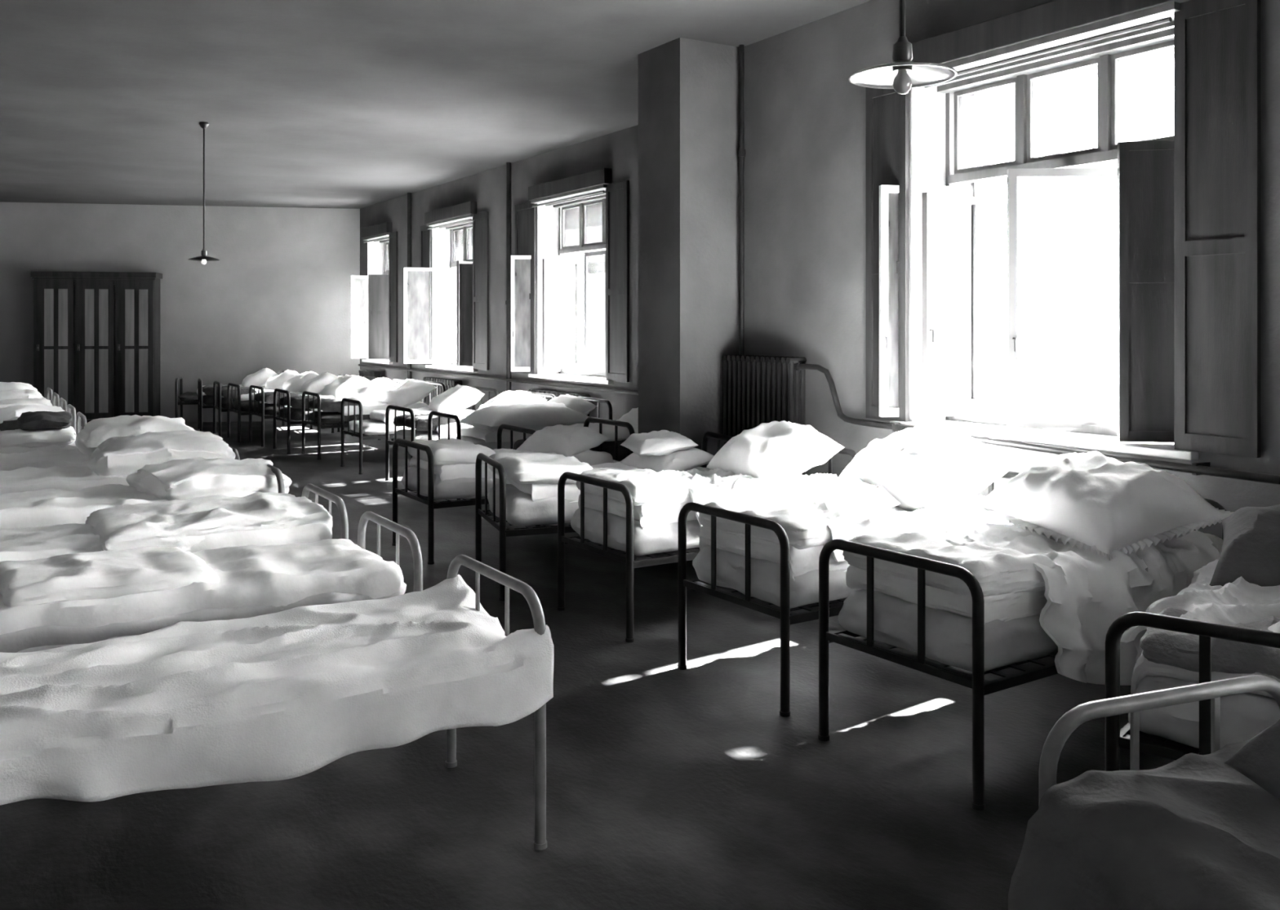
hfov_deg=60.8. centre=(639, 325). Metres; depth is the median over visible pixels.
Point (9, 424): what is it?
bedding
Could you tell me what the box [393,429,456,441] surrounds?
mattress
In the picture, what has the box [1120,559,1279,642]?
sheet
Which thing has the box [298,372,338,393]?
pillow
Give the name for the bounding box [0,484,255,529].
quilt
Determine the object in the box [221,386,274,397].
quilt
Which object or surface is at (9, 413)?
bedding
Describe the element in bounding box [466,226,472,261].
window pane
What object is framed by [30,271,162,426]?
wardrobe
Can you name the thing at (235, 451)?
bed
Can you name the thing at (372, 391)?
pillow
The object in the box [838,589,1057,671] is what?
mattress
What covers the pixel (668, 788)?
floor
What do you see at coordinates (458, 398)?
pillow
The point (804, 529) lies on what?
folded blanket
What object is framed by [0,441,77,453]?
quilt
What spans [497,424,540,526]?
bed
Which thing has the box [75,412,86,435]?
bed
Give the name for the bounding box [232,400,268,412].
mattress
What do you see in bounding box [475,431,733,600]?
bed
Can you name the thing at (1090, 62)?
light
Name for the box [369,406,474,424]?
quilt
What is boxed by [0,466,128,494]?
quilt
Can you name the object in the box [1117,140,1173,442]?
shutter
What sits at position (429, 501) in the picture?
bed
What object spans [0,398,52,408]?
bedding
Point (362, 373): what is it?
radiator
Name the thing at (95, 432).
bedding
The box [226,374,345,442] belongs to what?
bed
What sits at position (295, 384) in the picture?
pillow
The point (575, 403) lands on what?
pillow
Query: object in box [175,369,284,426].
bed
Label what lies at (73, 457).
quilt
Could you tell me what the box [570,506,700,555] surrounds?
mattress
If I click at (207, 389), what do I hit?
folded blanket
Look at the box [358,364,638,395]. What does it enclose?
pipe
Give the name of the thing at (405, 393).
pillow
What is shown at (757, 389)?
radiator
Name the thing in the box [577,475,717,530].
quilt
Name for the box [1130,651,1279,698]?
quilt
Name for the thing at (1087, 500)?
pillow
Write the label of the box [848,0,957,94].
pendant lamp
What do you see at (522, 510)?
mattress
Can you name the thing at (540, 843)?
bed
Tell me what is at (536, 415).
pillow
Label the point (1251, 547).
pillow
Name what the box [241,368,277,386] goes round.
pillow
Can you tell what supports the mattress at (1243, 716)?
on the bed at (1116, 738)
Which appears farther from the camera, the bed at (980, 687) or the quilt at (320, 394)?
the quilt at (320, 394)
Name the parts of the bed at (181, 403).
leg, foot frame, leg, rail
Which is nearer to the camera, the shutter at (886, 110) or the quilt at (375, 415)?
the shutter at (886, 110)
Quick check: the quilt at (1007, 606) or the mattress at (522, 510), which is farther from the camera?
the mattress at (522, 510)
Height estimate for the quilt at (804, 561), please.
0.236 m
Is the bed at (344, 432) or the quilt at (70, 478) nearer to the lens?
the quilt at (70, 478)
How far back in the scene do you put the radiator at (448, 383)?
17.39 m
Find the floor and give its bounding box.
[0,421,1199,909]
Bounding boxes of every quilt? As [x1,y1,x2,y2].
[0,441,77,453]
[0,448,89,471]
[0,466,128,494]
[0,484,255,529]
[0,538,404,653]
[69,426,76,435]
[85,492,332,552]
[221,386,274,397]
[240,389,274,400]
[252,391,302,403]
[284,393,351,407]
[309,397,358,411]
[340,400,428,416]
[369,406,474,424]
[409,448,613,481]
[435,417,471,435]
[461,426,532,442]
[506,462,710,502]
[512,439,630,461]
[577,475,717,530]
[698,516,849,581]
[845,564,1047,623]
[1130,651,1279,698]
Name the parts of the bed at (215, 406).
leg, foot frame, leg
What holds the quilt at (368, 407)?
on the mattress at (326, 418)
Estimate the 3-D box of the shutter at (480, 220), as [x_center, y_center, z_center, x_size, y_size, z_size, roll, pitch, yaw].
[-2.413,-0.526,16.517,0.032,2.370,0.550,0,0,-32]
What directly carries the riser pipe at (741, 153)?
attached to the wall at (805, 121)
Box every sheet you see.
[0,546,219,607]
[657,468,837,527]
[724,494,999,561]
[937,520,1222,685]
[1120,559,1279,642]
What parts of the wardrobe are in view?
door panel, door panel, door, door panel, door panel, door panel, door panel, door, cornice, door panel, door panel, door panel, door panel, door, door panel, door panel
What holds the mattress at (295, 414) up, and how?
on the bed at (288, 420)
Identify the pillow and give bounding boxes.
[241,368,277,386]
[265,369,299,389]
[280,371,319,392]
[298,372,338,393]
[320,374,370,398]
[351,377,397,401]
[378,378,437,407]
[427,384,484,413]
[459,400,589,432]
[479,390,546,408]
[516,424,610,457]
[548,394,597,415]
[617,407,638,433]
[620,430,698,457]
[620,448,714,472]
[706,420,844,482]
[792,477,900,510]
[837,426,1017,511]
[963,450,1234,560]
[1208,504,1279,586]
[1223,719,1279,799]
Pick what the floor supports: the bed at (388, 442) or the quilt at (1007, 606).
the bed at (388, 442)
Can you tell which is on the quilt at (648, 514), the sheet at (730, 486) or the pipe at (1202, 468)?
the sheet at (730, 486)
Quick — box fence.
[987,363,1117,417]
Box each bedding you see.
[0,382,37,391]
[0,389,45,400]
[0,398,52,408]
[0,404,65,422]
[0,419,70,431]
[0,426,75,448]
[17,411,71,430]
[75,414,195,460]
[86,430,235,475]
[125,457,291,500]
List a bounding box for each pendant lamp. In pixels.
[188,121,219,264]
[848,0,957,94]
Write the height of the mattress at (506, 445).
0.160 m
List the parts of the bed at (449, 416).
foot frame, head frame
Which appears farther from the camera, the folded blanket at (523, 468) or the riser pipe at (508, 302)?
the riser pipe at (508, 302)
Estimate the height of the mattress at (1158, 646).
0.175 m
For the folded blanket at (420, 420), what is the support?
on the quilt at (443, 428)
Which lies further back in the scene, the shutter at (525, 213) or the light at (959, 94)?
the shutter at (525, 213)
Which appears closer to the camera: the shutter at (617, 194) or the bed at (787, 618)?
the bed at (787, 618)
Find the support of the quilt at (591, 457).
on the mattress at (463, 487)
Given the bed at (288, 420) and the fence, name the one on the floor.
the bed at (288, 420)
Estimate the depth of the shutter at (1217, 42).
5.62 m
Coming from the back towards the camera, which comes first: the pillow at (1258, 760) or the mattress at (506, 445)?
the mattress at (506, 445)
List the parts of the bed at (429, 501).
leg, rail, cross rail, foot frame, leg, rail, head frame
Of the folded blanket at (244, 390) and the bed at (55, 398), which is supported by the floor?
the bed at (55, 398)
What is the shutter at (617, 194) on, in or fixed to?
attached to the window at (586, 214)
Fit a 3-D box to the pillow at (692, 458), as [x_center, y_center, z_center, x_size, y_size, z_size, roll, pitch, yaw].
[0.197,1.017,8.341,0.490,0.215,0.740,0,0,-31]
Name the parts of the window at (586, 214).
casement pane, sill, frame, frame, casement pane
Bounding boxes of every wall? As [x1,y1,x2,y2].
[0,202,359,422]
[360,0,1279,662]
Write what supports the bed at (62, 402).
on the floor
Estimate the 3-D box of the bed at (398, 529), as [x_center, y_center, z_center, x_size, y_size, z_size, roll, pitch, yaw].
[-2.022,1.409,4.854,1.900,0.919,0.898,0,0,-32]
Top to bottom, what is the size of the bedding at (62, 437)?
0.179 m
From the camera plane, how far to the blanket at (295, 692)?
3.52 m
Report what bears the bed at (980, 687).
on the floor
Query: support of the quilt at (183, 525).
on the mattress
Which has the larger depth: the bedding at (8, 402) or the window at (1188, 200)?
the bedding at (8, 402)
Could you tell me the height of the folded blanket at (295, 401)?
0.178 m
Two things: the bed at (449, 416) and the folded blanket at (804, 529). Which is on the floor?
the bed at (449, 416)
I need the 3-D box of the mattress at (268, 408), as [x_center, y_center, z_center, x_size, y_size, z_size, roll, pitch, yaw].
[-5.279,1.312,17.735,1.813,0.165,0.824,0,0,-32]
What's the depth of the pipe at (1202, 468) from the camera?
6.29 m
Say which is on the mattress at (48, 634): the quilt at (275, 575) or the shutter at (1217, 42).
the quilt at (275, 575)
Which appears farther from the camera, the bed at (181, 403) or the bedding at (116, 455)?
the bed at (181, 403)
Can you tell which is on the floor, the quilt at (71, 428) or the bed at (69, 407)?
the bed at (69, 407)
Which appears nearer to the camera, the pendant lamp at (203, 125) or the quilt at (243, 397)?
the pendant lamp at (203, 125)
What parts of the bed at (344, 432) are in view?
leg, cross rail, foot frame, leg, rail, head frame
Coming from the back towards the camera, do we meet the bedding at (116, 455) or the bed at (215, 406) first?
the bed at (215, 406)
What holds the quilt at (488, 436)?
on the mattress at (506, 445)
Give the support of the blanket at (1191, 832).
on the mattress
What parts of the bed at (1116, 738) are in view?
leg, rail, cross rail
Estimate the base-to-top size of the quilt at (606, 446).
0.259 m
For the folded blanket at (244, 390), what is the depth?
18.44 m
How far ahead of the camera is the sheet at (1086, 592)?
4.65 m
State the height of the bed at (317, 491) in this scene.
0.919 m
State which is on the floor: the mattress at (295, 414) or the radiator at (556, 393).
the radiator at (556, 393)
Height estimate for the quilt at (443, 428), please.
0.186 m
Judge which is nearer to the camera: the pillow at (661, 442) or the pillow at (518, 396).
the pillow at (661, 442)
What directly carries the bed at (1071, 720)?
on the floor
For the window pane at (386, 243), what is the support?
attached to the window at (381, 302)
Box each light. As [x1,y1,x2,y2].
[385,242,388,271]
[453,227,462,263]
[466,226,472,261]
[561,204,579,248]
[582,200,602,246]
[954,77,1016,173]
[1026,57,1099,163]
[1111,40,1173,150]
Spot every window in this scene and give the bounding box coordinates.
[350,222,397,364]
[403,201,488,372]
[511,168,629,384]
[866,0,1260,460]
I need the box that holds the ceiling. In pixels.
[0,0,871,208]
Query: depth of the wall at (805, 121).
8.84 m
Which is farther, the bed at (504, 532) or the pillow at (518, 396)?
the pillow at (518, 396)
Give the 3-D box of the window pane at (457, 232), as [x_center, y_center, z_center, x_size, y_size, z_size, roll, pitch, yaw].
[-3.014,-1.341,18.222,0.040,0.574,0.513,0,0,-32]
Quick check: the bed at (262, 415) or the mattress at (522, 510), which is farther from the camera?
the bed at (262, 415)
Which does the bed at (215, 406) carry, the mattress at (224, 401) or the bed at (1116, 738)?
the mattress at (224, 401)
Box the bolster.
[567,422,630,441]
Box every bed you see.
[46,387,53,404]
[52,392,59,406]
[58,397,66,411]
[66,404,75,431]
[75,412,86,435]
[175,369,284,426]
[197,371,312,431]
[213,381,334,437]
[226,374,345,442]
[227,444,239,459]
[248,376,381,446]
[266,464,284,493]
[272,378,404,454]
[301,381,445,459]
[301,484,348,539]
[340,386,498,474]
[357,511,422,591]
[385,391,555,480]
[391,417,635,564]
[427,396,612,499]
[445,555,546,850]
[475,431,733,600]
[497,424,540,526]
[556,448,857,642]
[677,471,1019,716]
[817,498,1226,810]
[1039,675,1279,804]
[1105,611,1279,771]
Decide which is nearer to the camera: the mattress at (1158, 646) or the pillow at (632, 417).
the mattress at (1158, 646)
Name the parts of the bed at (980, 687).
leg, rail, cross rail, foot frame, leg, rail, head frame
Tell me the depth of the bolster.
10.59 m
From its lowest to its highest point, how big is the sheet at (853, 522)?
0.251 m
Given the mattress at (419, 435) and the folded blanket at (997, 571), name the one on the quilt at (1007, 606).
the folded blanket at (997, 571)
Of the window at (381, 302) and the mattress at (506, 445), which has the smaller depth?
the mattress at (506, 445)
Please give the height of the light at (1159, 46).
0.574 m
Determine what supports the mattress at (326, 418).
on the bed at (318, 424)
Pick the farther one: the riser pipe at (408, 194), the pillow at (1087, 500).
the riser pipe at (408, 194)
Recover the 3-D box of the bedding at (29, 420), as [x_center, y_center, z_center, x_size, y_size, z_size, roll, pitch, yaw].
[-5.712,0.897,10.484,0.469,0.162,0.605,0,0,-32]
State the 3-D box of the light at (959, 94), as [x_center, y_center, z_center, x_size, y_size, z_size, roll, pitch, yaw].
[2.350,-1.341,7.376,0.040,0.574,0.553,0,0,-32]
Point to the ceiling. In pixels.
(305, 104)
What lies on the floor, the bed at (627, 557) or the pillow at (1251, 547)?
the bed at (627, 557)
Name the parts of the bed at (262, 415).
leg, cross rail, foot frame, leg, rail, head frame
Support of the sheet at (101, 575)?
on the mattress at (48, 634)
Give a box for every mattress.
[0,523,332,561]
[0,582,406,653]
[178,391,204,401]
[202,395,223,404]
[221,397,237,408]
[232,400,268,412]
[254,403,292,415]
[280,408,315,420]
[309,411,370,424]
[349,419,415,435]
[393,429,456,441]
[401,459,620,499]
[436,436,515,449]
[487,484,578,526]
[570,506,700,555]
[692,546,862,608]
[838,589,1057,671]
[1128,675,1279,748]
[1139,607,1279,679]
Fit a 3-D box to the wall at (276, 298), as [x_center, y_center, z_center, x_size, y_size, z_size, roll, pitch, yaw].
[-9.685,-0.232,21.100,8.303,4.200,0.300,0,0,-10]
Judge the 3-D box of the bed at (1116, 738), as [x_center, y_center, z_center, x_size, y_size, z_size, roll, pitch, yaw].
[2.511,1.359,4.121,0.901,1.019,1.904,0,0,40]
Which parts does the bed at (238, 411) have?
leg, cross rail, foot frame, leg, rail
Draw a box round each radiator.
[359,369,381,381]
[422,377,462,405]
[528,388,591,416]
[722,354,806,445]
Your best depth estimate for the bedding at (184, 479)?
7.11 m
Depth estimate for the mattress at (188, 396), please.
19.98 m
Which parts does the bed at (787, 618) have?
leg, rail, cross rail, foot frame, leg, rail, head frame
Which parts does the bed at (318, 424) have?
leg, cross rail, foot frame, leg, rail, head frame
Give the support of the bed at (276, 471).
on the floor
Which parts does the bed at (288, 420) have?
leg, cross rail, foot frame, leg, rail, head frame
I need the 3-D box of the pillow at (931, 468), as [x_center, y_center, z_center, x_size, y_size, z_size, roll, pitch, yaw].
[1.662,0.837,6.440,0.692,0.466,0.840,0,0,-30]
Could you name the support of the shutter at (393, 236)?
attached to the window at (381, 302)
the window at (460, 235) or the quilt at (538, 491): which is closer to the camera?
the quilt at (538, 491)
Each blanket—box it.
[0,574,554,804]
[202,384,233,395]
[221,386,256,398]
[254,391,298,404]
[280,395,323,408]
[309,398,358,412]
[393,413,455,431]
[407,439,495,465]
[487,452,592,484]
[576,467,702,506]
[697,500,839,549]
[842,531,1055,596]
[1008,739,1279,909]
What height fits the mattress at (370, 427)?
0.160 m
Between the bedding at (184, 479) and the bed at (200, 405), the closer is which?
the bedding at (184, 479)
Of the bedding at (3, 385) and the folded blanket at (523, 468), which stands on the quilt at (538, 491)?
the folded blanket at (523, 468)
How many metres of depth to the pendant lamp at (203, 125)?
12.49 m
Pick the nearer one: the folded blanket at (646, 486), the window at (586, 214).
the folded blanket at (646, 486)
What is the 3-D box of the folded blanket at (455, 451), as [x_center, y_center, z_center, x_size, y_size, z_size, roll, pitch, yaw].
[-1.577,1.048,9.112,0.567,0.182,0.813,0,0,-26]
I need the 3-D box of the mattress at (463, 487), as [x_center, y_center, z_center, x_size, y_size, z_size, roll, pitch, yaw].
[-1.077,1.282,9.411,1.839,0.223,0.826,0,0,-32]
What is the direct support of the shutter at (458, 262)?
attached to the window at (460, 235)
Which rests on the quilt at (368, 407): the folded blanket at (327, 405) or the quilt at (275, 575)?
the folded blanket at (327, 405)
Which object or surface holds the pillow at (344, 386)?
on the mattress at (268, 408)
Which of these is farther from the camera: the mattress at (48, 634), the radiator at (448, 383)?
the radiator at (448, 383)
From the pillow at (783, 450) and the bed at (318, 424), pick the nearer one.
the pillow at (783, 450)
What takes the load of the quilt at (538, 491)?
on the mattress at (522, 510)
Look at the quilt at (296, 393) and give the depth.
18.29 m
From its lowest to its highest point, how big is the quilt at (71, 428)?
0.237 m
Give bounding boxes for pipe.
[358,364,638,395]
[406,192,412,379]
[505,162,511,391]
[737,44,746,355]
[797,363,1279,484]
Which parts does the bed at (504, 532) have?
leg, cross rail, foot frame, leg, rail, head frame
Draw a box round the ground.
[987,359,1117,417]
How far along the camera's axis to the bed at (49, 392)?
16.48 m
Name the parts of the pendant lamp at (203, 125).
rod, lamp shade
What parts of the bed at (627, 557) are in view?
leg, rail, cross rail, foot frame, leg, rail, head frame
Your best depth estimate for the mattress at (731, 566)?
5.48 m
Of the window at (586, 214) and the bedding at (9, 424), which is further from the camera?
the window at (586, 214)
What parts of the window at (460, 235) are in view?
casement pane, sill, frame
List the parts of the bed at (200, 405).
leg, foot frame, leg, rail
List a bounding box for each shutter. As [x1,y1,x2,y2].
[368,274,388,359]
[388,231,397,362]
[420,224,431,364]
[456,260,472,366]
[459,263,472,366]
[472,211,488,369]
[515,201,536,373]
[605,180,629,382]
[866,87,908,422]
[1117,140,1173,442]
[1173,0,1260,457]
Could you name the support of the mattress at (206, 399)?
on the bed at (200, 405)
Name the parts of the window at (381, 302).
casement pane, sill, frame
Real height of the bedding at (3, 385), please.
0.315 m
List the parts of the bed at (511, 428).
foot frame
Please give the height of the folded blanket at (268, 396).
0.178 m
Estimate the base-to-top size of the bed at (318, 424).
1.019 m
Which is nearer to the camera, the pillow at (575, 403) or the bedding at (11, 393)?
the pillow at (575, 403)
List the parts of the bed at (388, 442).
leg, cross rail, foot frame, head frame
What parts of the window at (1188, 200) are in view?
casement handle, casement pane, casement handle, casement pane, casement handle, sill, frame, frame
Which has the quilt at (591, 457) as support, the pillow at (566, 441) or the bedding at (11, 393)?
the pillow at (566, 441)
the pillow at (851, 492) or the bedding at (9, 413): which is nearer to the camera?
the pillow at (851, 492)
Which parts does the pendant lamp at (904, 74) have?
rod, bulb, lamp shade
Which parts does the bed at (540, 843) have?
leg, foot frame, leg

